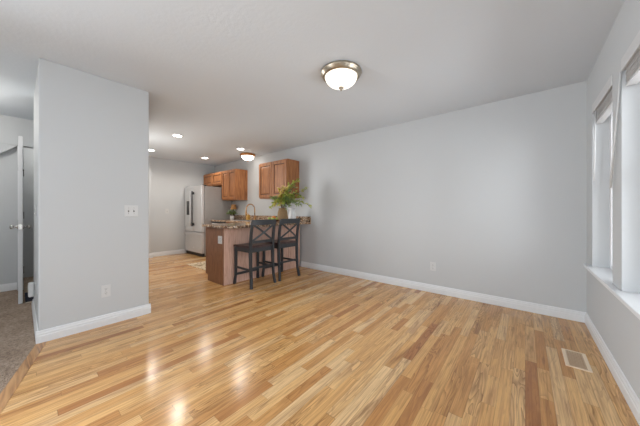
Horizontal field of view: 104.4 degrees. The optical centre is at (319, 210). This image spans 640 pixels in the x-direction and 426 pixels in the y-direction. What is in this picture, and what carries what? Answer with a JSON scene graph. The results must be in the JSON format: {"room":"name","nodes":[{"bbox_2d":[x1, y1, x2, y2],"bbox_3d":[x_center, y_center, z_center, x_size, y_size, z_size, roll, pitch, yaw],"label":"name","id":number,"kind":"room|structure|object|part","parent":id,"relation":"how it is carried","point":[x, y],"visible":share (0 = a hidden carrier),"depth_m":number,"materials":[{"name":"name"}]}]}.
{"room":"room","nodes":[
{"label":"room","id":0,"kind":"room"},
{"bbox_2d":[0,147,16,284],"bbox_3d":[-4.653,0.105,3.216,0.050,2.050,0.925,0,0,40],"label":"wall","id":1,"kind":"structure","parent":0,"point":[8,160],"depth_m":3.49,"materials":[{"name":"grey paint"}]},
{"bbox_2d":[0,114,33,290],"bbox_3d":[-4.334,-0.090,3.475,0.110,2.440,2.330,0,0,40],"label":"wall","id":2,"kind":"structure","parent":0,"point":[11,127],"depth_m":3.49,"materials":[{"name":"grey paint"}]},
{"bbox_2d":[0,282,16,291],"bbox_3d":[-4.629,1.078,3.193,0.016,0.104,0.920,0,0,40],"label":"baseboard","id":3,"kind":"structure","parent":2,"relation":"attached to","point":[11,286],"depth_m":3.48,"materials":[{"name":"white paint"}]},
{"bbox_2d":[0,143,16,153],"bbox_3d":[-4.597,-0.520,3.167,0.098,0.800,0.920,0,0,40],"label":"soffit","id":4,"kind":"structure","parent":2,"relation":"attached to","point":[4,148],"depth_m":3.42,"materials":[{"name":"white paint"}]},
{"bbox_2d":[9,136,30,303],"bbox_3d":[-3.908,0.112,3.235,0.809,2.013,0.171,0,0,40],"label":"door","id":5,"kind":"structure","parent":2,"relation":"in","point":[20,226],"depth_m":2.98,"materials":[{"name":"white paint"}]},
{"bbox_2d":[0,276,35,392],"bbox_3d":[-3.021,1.153,1.072,7.178,0.053,4.400,0,0,40],"label":"floor","id":6,"kind":"structure","parent":0,"point":[17,335],"depth_m":2.29,"materials":[{"name":"beige carpet"}]},
{"bbox_2d":[25,292,33,303],"bbox_3d":[-3.697,1.121,3.328,0.610,0.012,0.335,0,0,40],"label":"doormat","id":7,"kind":"object","parent":6,"relation":"on","point":[27,299],"visible":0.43,"depth_m":3.15,"materials":[{"name":"black"}]},
{"bbox_2d":[24,147,33,277],"bbox_3d":[-4.428,-0.090,4.273,0.930,2.440,1.220,0,0,40],"label":"wall","id":8,"kind":"structure","parent":0,"point":[28,152],"depth_m":4.22,"materials":[{"name":"grey paint"}]},
{"bbox_2d":[34,58,148,330],"bbox_3d":[-2.615,-0.090,2.816,1.220,2.440,0.805,0,0,40],"label":"wall","id":9,"kind":"structure","parent":0,"point":[91,132],"depth_m":2.36,"materials":[{"name":"grey paint"}]},
{"bbox_2d":[28,282,34,296],"bbox_3d":[-2.838,0.775,2.437,0.060,0.140,0.044,0,0,40],"label":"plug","id":10,"kind":"object","parent":9,"relation":"attached to","point":[31,285],"visible":1,"depth_m":2.42,"materials":[{"name":"white plastic"}]},
{"bbox_2d":[32,299,150,343],"bbox_3d":[-2.609,1.078,2.811,1.236,0.104,0.837,0,0,40],"label":"baseboard","id":11,"kind":"structure","parent":9,"relation":"attached to","point":[60,331],"depth_m":2.36,"materials":[{"name":"white paint"}]},
{"bbox_2d":[101,284,110,297],"bbox_3d":[-2.118,0.795,2.453,0.009,0.118,0.072,0,0,40],"label":"power outlet","id":12,"kind":"object","parent":9,"relation":"attached to","point":[105,289],"visible":1,"depth_m":2.45,"materials":[{"name":"white plastic"}]},
{"bbox_2d":[124,205,137,216],"bbox_3d":[-1.984,0.002,2.608,0.017,0.118,0.118,0,0,40],"label":"light switch","id":13,"kind":"object","parent":9,"relation":"attached to","point":[129,210],"visible":1,"depth_m":2.60,"materials":[{"name":"white plastic"}]},
{"bbox_2d":[149,156,214,253],"bbox_3d":[-3.878,-0.090,6.349,0.210,2.440,2.440,0,0,40],"label":"wall","id":14,"kind":"structure","parent":0,"point":[168,179],"depth_m":6.35,"materials":[{"name":"grey paint"}]},
{"bbox_2d":[149,249,184,257],"bbox_3d":[-4.030,1.078,6.059,0.106,0.104,1.400,0,0,40],"label":"baseboard","id":15,"kind":"structure","parent":14,"relation":"attached to","point":[155,254],"depth_m":6.29,"materials":[{"name":"white paint"}]},
{"bbox_2d":[0,0,624,165],"bbox_3d":[-2.380,-1.360,2.255,7.898,0.100,7.240,0,0,40],"label":"ceiling","id":16,"kind":"structure","parent":0,"point":[223,76],"depth_m":2.09,"materials":[{"name":"white paint"}]},
{"bbox_2d":[240,153,255,161],"bbox_3d":[-1.672,-1.218,5.744,0.356,0.185,0.356,0,0,40],"label":"flush ceiling light","id":17,"kind":"object","parent":16,"relation":"attached to","point":[246,156],"visible":1,"depth_m":5.64,"materials":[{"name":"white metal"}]},
{"bbox_3d":[-1.672,-1.210,5.744,0.276,0.100,0.276,0,0,40],"label":"lamp shade","id":18,"kind":"part","parent":17,"relation":"part of","materials":[{"name":"white glass"}]},
{"bbox_2d":[321,60,361,90],"bbox_3d":[0.198,-1.218,2.334,0.386,0.185,0.386,0,0,40],"label":"flush ceiling light","id":19,"kind":"object","parent":16,"relation":"attached to","point":[340,75],"visible":1,"depth_m":2.23,"materials":[{"name":"white glass"}]},
{"bbox_3d":[0.198,-1.210,2.334,0.299,0.100,0.299,0,0,40],"label":"lamp shade","id":20,"kind":"part","parent":19,"relation":"part of","materials":[{"name":"white glass"}]},
{"bbox_2d":[0,253,638,425],"bbox_3d":[-1.550,1.155,3.258,7.698,0.050,4.435,0,0,40],"label":"floor","id":21,"kind":"structure","parent":0,"point":[314,347],"depth_m":1.83,"materials":[{"name":"brown wood"}]},
{"bbox_2d":[0,341,46,412],"bbox_3d":[-1.271,1.154,0.661,0.098,0.052,4.060,0,0,-38],"label":"floor edge","id":22,"kind":"structure","parent":21,"relation":"on","point":[5,395],"depth_m":1.69,"materials":[{"name":"brown wood"}]},
{"bbox_2d":[187,261,205,269],"bbox_3d":[-2.246,1.126,5.051,1.096,0.008,0.460,0,0,40],"label":"kitchen rug","id":23,"kind":"object","parent":21,"relation":"on","point":[201,265],"visible":0.47,"depth_m":5.08,"materials":[{"name":"beige fabric"}]},
{"bbox_2d":[184,185,231,256],"bbox_3d":[-2.995,0.247,6.589,0.955,1.765,0.864,0,0,40],"label":"refrigerator","id":24,"kind":"object","parent":21,"relation":"on","point":[204,204],"visible":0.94,"depth_m":6.22,"materials":[{"name":"silver metal"}]},
{"bbox_3d":[-3.393,-0.050,6.484,0.474,1.150,0.066,0,0,40],"label":"fridge door","id":25,"kind":"part","parent":24,"relation":"part of","materials":[{"name":"silver metal"}]},
{"bbox_3d":[-3.294,-0.050,6.321,0.036,0.880,0.062,0,0,40],"label":"handle","id":26,"kind":"part","parent":24,"relation":"part of","materials":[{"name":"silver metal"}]},
{"bbox_3d":[-3.202,-0.050,6.245,0.036,0.880,0.062,0,0,40],"label":"handle","id":27,"kind":"part","parent":24,"relation":"part of","materials":[{"name":"silver metal"}]},
{"bbox_3d":[-3.208,0.791,6.331,0.955,0.507,0.066,0,0,40],"label":"freezer drawer","id":28,"kind":"part","parent":24,"relation":"part of","materials":[{"name":"silver metal"}]},
{"bbox_3d":[-3.023,-0.050,6.178,0.474,1.150,0.066,0,0,40],"label":"fridge door","id":29,"kind":"part","parent":24,"relation":"part of","materials":[{"name":"silver metal"}]},
{"bbox_2d":[206,225,299,285],"bbox_3d":[-1.141,0.696,4.542,0.552,0.868,1.655,0,0,40],"label":"base cabinet","id":30,"kind":"object","parent":21,"relation":"on","point":[219,257],"visible":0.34,"depth_m":3.98,"materials":[{"name":"brown wood"}]},
{"bbox_3d":[-1.665,0.696,3.910,0.550,0.868,0.012,0,0,40],"label":"panel","id":31,"kind":"part","parent":30,"relation":"part of","materials":[{"name":"brown wood"}]},
{"bbox_2d":[218,236,221,243],"bbox_3d":[-1.525,0.445,3.780,0.118,0.118,0.009,0,0,40],"label":"power outlet","id":32,"kind":"object","parent":30,"relation":"attached to","point":[219,237],"visible":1,"depth_m":3.77,"materials":[{"name":"white plastic"}]},
{"bbox_3d":[-1.092,0.696,4.176,0.006,0.868,1.128,0,0,40],"label":"panel","id":33,"kind":"part","parent":30,"relation":"part of","materials":[{"name":"brown wood"}]},
{"bbox_2d":[202,215,310,228],"bbox_3d":[-1.789,0.190,5.074,2.745,0.147,1.738,0,0,40],"label":"countertop","id":34,"kind":"structure","parent":30,"relation":"on","point":[303,219],"depth_m":4.71,"materials":[{"name":"brown stone"}]},
{"bbox_2d":[226,210,236,219],"bbox_3d":[-2.193,0.095,6.189,0.296,0.253,0.271,0,0,40],"label":"potted plant","id":35,"kind":"object","parent":34,"relation":"on","point":[230,212],"visible":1,"depth_m":6.14,"materials":[{"name":"green plant"}]},
{"bbox_2d":[231,204,236,218],"bbox_3d":[-2.242,0.029,6.436,0.156,0.385,0.156,0,0,40],"label":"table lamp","id":36,"kind":"object","parent":34,"relation":"on","point":[233,206],"visible":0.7,"depth_m":6.39,"materials":[{"name":"brown metal"}]},
{"bbox_2d":[245,204,256,219],"bbox_3d":[-1.571,0.030,5.687,0.119,0.382,0.278,0,0,40],"label":"kitchen faucet","id":37,"kind":"object","parent":34,"relation":"on","point":[248,204],"visible":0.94,"depth_m":5.74,"materials":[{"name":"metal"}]},
{"bbox_2d":[269,178,311,221],"bbox_3d":[-0.531,-0.183,4.494,0.781,0.808,0.409,0,0,-9],"label":"potted plant","id":38,"kind":"object","parent":34,"relation":"on","point":[284,198],"visible":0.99,"depth_m":4.47,"materials":[{"name":"green plant"}]},
{"bbox_2d":[288,208,295,218],"bbox_3d":[-0.530,0.082,4.794,0.152,0.278,0.180,0,0,-33],"label":"pitcher","id":39,"kind":"object","parent":34,"relation":"on","point":[292,215],"visible":0.73,"depth_m":4.75,"materials":[{"name":"ceramic"}]},
{"bbox_3d":[-0.654,0.648,4.711,0.008,0.625,0.118,0,0,40],"label":"raised panel","id":40,"kind":"part","parent":30,"relation":"part of","materials":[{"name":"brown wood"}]},
{"bbox_3d":[-0.656,0.648,4.713,0.022,0.753,0.246,0,0,40],"label":"door","id":41,"kind":"part","parent":30,"relation":"part of","materials":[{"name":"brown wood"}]},
{"bbox_3d":[-0.491,0.648,4.908,0.008,0.625,0.120,0,0,40],"label":"raised panel","id":42,"kind":"part","parent":30,"relation":"part of","materials":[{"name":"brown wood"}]},
{"bbox_3d":[-0.493,0.648,4.910,0.022,0.753,0.248,0,0,40],"label":"door","id":43,"kind":"part","parent":30,"relation":"part of","materials":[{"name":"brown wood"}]},
{"bbox_2d":[233,219,275,289],"bbox_3d":[-1.006,0.634,3.860,0.503,1.001,0.472,0,0,40],"label":"bar stool","id":44,"kind":"object","parent":21,"relation":"on","point":[253,246],"visible":1,"depth_m":3.77,"materials":[{"name":"black paint"}]},
{"bbox_3d":[-1.311,0.843,3.839,0.059,0.580,0.049,0,0,40],"label":"leg","id":45,"kind":"part","parent":44,"relation":"part of","materials":[{"name":"black paint"}]},
{"bbox_3d":[-0.993,0.638,3.575,0.093,0.993,0.050,0,0,40],"label":"leg","id":46,"kind":"part","parent":44,"relation":"part of","materials":[{"name":"black paint"}]},
{"bbox_3d":[-1.032,0.536,3.882,0.420,0.032,0.456,0,0,40],"label":"seat","id":47,"kind":"part","parent":44,"relation":"part of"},
{"bbox_3d":[-1.026,0.584,3.877,0.387,0.063,0.426,0,0,40],"label":"seat frame","id":48,"kind":"part","parent":44,"relation":"part of","materials":[{"name":"black paint"}]},
{"bbox_3d":[-1.043,0.843,4.164,0.059,0.580,0.049,0,0,40],"label":"leg","id":49,"kind":"part","parent":44,"relation":"part of","materials":[{"name":"black paint"}]},
{"bbox_3d":[-0.868,0.462,3.746,0.034,0.042,0.412,0,0,40],"label":"rail","id":50,"kind":"part","parent":44,"relation":"part of","materials":[{"name":"black paint"}]},
{"bbox_3d":[-0.828,0.172,3.713,0.042,0.078,0.434,0,0,40],"label":"rail","id":51,"kind":"part","parent":44,"relation":"part of","materials":[{"name":"black paint"}]},
{"bbox_3d":[-0.724,0.638,3.900,0.093,0.993,0.050,0,0,40],"label":"leg","id":52,"kind":"part","parent":44,"relation":"part of","materials":[{"name":"black paint"}]},
{"bbox_2d":[261,218,299,280],"bbox_3d":[-0.665,0.634,4.272,0.503,1.001,0.472,0,0,40],"label":"bar stool","id":53,"kind":"object","parent":21,"relation":"on","point":[285,242],"visible":0.89,"depth_m":4.17,"materials":[{"name":"black paint"}]},
{"bbox_3d":[-0.970,0.843,4.252,0.059,0.580,0.049,0,0,40],"label":"leg","id":54,"kind":"part","parent":53,"relation":"part of","materials":[{"name":"black paint"}]},
{"bbox_3d":[-0.652,0.638,3.987,0.093,0.993,0.050,0,0,40],"label":"leg","id":55,"kind":"part","parent":53,"relation":"part of","materials":[{"name":"black paint"}]},
{"bbox_3d":[-0.691,0.536,4.294,0.420,0.032,0.456,0,0,40],"label":"seat","id":56,"kind":"part","parent":53,"relation":"part of","materials":[{"name":"brown wood"}]},
{"bbox_3d":[-0.702,0.843,4.576,0.059,0.580,0.049,0,0,40],"label":"leg","id":57,"kind":"part","parent":53,"relation":"part of","materials":[{"name":"black paint"}]},
{"bbox_3d":[-0.685,0.584,4.289,0.387,0.063,0.426,0,0,40],"label":"seat frame","id":58,"kind":"part","parent":53,"relation":"part of","materials":[{"name":"black paint"}]},
{"bbox_3d":[-0.527,0.462,4.158,0.034,0.042,0.412,0,0,40],"label":"rail","id":59,"kind":"part","parent":53,"relation":"part of","materials":[{"name":"black paint"}]},
{"bbox_3d":[-0.487,0.172,4.125,0.042,0.078,0.434,0,0,40],"label":"rail","id":60,"kind":"part","parent":53,"relation":"part of","materials":[{"name":"black paint"}]},
{"bbox_3d":[-0.383,0.638,4.313,0.093,0.993,0.050,0,0,40],"label":"leg","id":61,"kind":"part","parent":53,"relation":"part of","materials":[{"name":"black paint"}]},
{"bbox_2d":[561,348,592,372],"bbox_3d":[1.938,1.127,1.878,0.136,0.006,0.290,0,0,40],"label":"floor vent","id":62,"kind":"object","parent":21,"relation":"in","point":[574,359],"visible":1,"depth_m":1.86,"materials":[{"name":"beige metal"}]},
{"bbox_2d":[565,350,587,369],"bbox_3d":[1.938,1.127,1.878,0.094,0.004,0.264,0,0,40],"label":"grille","id":63,"kind":"object","parent":62,"relation":"attached to","point":[574,359],"depth_m":1.86,"materials":[{"name":"grey metal"}]},
{"bbox_2d":[215,81,586,311],"bbox_3d":[-0.133,-0.090,4.931,7.848,2.440,0.150,0,0,40],"label":"wall","id":64,"kind":"structure","parent":0,"point":[494,194],"depth_m":3.19,"materials":[{"name":"grey paint"}]},
{"bbox_2d":[204,171,222,186],"bbox_3d":[-2.790,-0.843,6.802,0.990,0.345,0.353,0,0,40],"label":"upper cabinet","id":65,"kind":"object","parent":64,"relation":"attached to","point":[213,179],"visible":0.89,"depth_m":6.63,"materials":[{"name":"brown wood"}]},
{"bbox_3d":[-3.086,-0.846,6.832,0.481,0.295,0.022,0,0,40],"label":"door","id":66,"kind":"part","parent":65,"relation":"part of","materials":[{"name":"brown wood"}]},
{"bbox_3d":[-3.088,-0.846,6.830,0.343,0.157,0.008,0,0,40],"label":"raised panel","id":67,"kind":"part","parent":65,"relation":"part of","materials":[{"name":"brown wood"}]},
{"bbox_3d":[-2.704,-0.846,6.516,0.481,0.295,0.022,0,0,40],"label":"door","id":68,"kind":"part","parent":65,"relation":"part of","materials":[{"name":"brown wood"}]},
{"bbox_3d":[-2.706,-0.846,6.514,0.343,0.157,0.008,0,0,40],"label":"raised panel","id":69,"kind":"part","parent":65,"relation":"part of","materials":[{"name":"brown wood"}]},
{"bbox_2d":[222,169,247,200],"bbox_3d":[-2.167,-0.640,6.287,0.615,0.750,0.353,0,0,40],"label":"upper cabinet","id":70,"kind":"object","parent":64,"relation":"attached to","point":[234,181],"visible":1,"depth_m":6.12,"materials":[{"name":"brown wood"}]},
{"bbox_3d":[-2.392,-0.643,6.257,0.294,0.700,0.022,0,0,40],"label":"door","id":71,"kind":"part","parent":70,"relation":"part of","materials":[{"name":"brown wood"}]},
{"bbox_3d":[-2.393,-0.643,6.255,0.156,0.562,0.008,0,0,40],"label":"raised panel","id":72,"kind":"part","parent":70,"relation":"part of","materials":[{"name":"brown wood"}]},
{"bbox_3d":[-2.155,-0.643,6.061,0.294,0.700,0.022,0,0,40],"label":"door","id":73,"kind":"part","parent":70,"relation":"part of","materials":[{"name":"brown wood"}]},
{"bbox_3d":[-2.156,-0.643,6.059,0.156,0.562,0.008,0,0,40],"label":"raised panel","id":74,"kind":"part","parent":70,"relation":"part of","materials":[{"name":"brown wood"}]},
{"bbox_2d":[234,215,310,223],"bbox_3d":[-1.241,0.190,5.736,2.745,0.147,0.020,0,0,40],"label":"backsplash","id":75,"kind":"structure","parent":64,"relation":"attached to","point":[302,218],"depth_m":5.79,"materials":[{"name":"brown stone"}]},
{"bbox_2d":[259,159,298,198],"bbox_3d":[-0.875,-0.635,5.218,0.880,0.760,0.353,0,0,40],"label":"upper cabinet","id":76,"kind":"object","parent":64,"relation":"attached to","point":[273,175],"visible":0.77,"depth_m":5.03,"materials":[{"name":"brown wood"}]},
{"bbox_3d":[-1.150,-0.638,5.230,0.426,0.710,0.022,0,0,40],"label":"door","id":77,"kind":"part","parent":76,"relation":"part of","materials":[{"name":"brown wood"}]},
{"bbox_3d":[-1.152,-0.638,5.228,0.288,0.572,0.008,0,0,40],"label":"raised panel","id":78,"kind":"part","parent":76,"relation":"part of","materials":[{"name":"brown wood"}]},
{"bbox_3d":[-0.811,-0.638,4.950,0.426,0.710,0.022,0,0,40],"label":"door","id":79,"kind":"part","parent":76,"relation":"part of","materials":[{"name":"brown wood"}]},
{"bbox_3d":[-0.813,-0.638,4.947,0.288,0.572,0.008,0,0,40],"label":"raised panel","id":80,"kind":"part","parent":76,"relation":"part of","materials":[{"name":"brown wood"}]},
{"bbox_2d":[430,262,435,270],"bbox_3d":[1.561,0.772,3.427,0.072,0.118,0.009,0,0,40],"label":"power outlet","id":81,"kind":"object","parent":64,"relation":"attached to","point":[432,264],"visible":1,"depth_m":3.42,"materials":[{"name":"white plastic"}]},
{"bbox_2d":[301,261,586,322],"bbox_3d":[1.151,1.078,3.762,3.978,0.104,0.016,0,0,40],"label":"baseboard","id":82,"kind":"structure","parent":64,"relation":"attached to","point":[574,315],"depth_m":3.16,"materials":[{"name":"white paint"}]},
{"bbox_2d":[587,0,639,399],"bbox_3d":[0.618,-0.090,-0.160,0.200,2.440,6.940,0,0,40],"label":"wall","id":83,"kind":"structure","parent":0,"point":[619,328],"depth_m":1.67,"materials":[{"name":"grey paint"}]},
{"bbox_2d":[592,75,611,180],"bbox_3d":[2.319,-0.621,2.007,0.068,0.702,0.668,0,0,40],"label":"window blind","id":84,"kind":"object","parent":83,"relation":"attached to","point":[602,106],"visible":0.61,"depth_m":2.04,"materials":[{"name":"white plastic"}]},
{"bbox_3d":[2.325,-0.795,2.002,0.050,0.013,0.652,0,0,40],"label":"rail","id":85,"kind":"part","parent":84,"relation":"part of","materials":[{"name":"white plastic"}]},
{"bbox_2d":[610,113,611,269],"bbox_3d":[2.401,-0.223,1.940,0.060,1.505,0.680,0,0,40],"label":"window","id":86,"kind":"structure","parent":83,"relation":"in","point":[611,113],"depth_m":2.20,"materials":[{"name":"plastic"}]},
{"bbox_2d":[583,264,639,319],"bbox_3d":[1.361,0.529,0.846,0.147,0.026,3.940,0,0,40],"label":"sill","id":87,"kind":"structure","parent":83,"relation":"attached to","point":[631,300],"depth_m":1.59,"materials":[{"name":"white paint"}]},
{"bbox_2d":[585,313,639,425],"bbox_3d":[0.502,1.078,-0.130,0.016,0.104,6.840,0,0,40],"label":"baseboard","id":88,"kind":"structure","parent":83,"relation":"attached to","point":[630,396],"depth_m":1.64,"materials":[{"name":"white paint"}]},
{"bbox_2d":[609,31,639,187],"bbox_3d":[1.792,-0.565,1.385,0.089,0.813,0.827,0,0,40],"label":"window blind","id":89,"kind":"object","parent":83,"relation":"attached to","point":[630,61],"visible":1,"depth_m":1.51,"materials":[{"name":"white plastic"}]},
{"bbox_3d":[1.753,-0.795,1.311,0.050,0.013,0.647,0,0,40],"label":"rail","id":90,"kind":"part","parent":89,"relation":"part of","materials":[{"name":"white plastic"}]}
]}

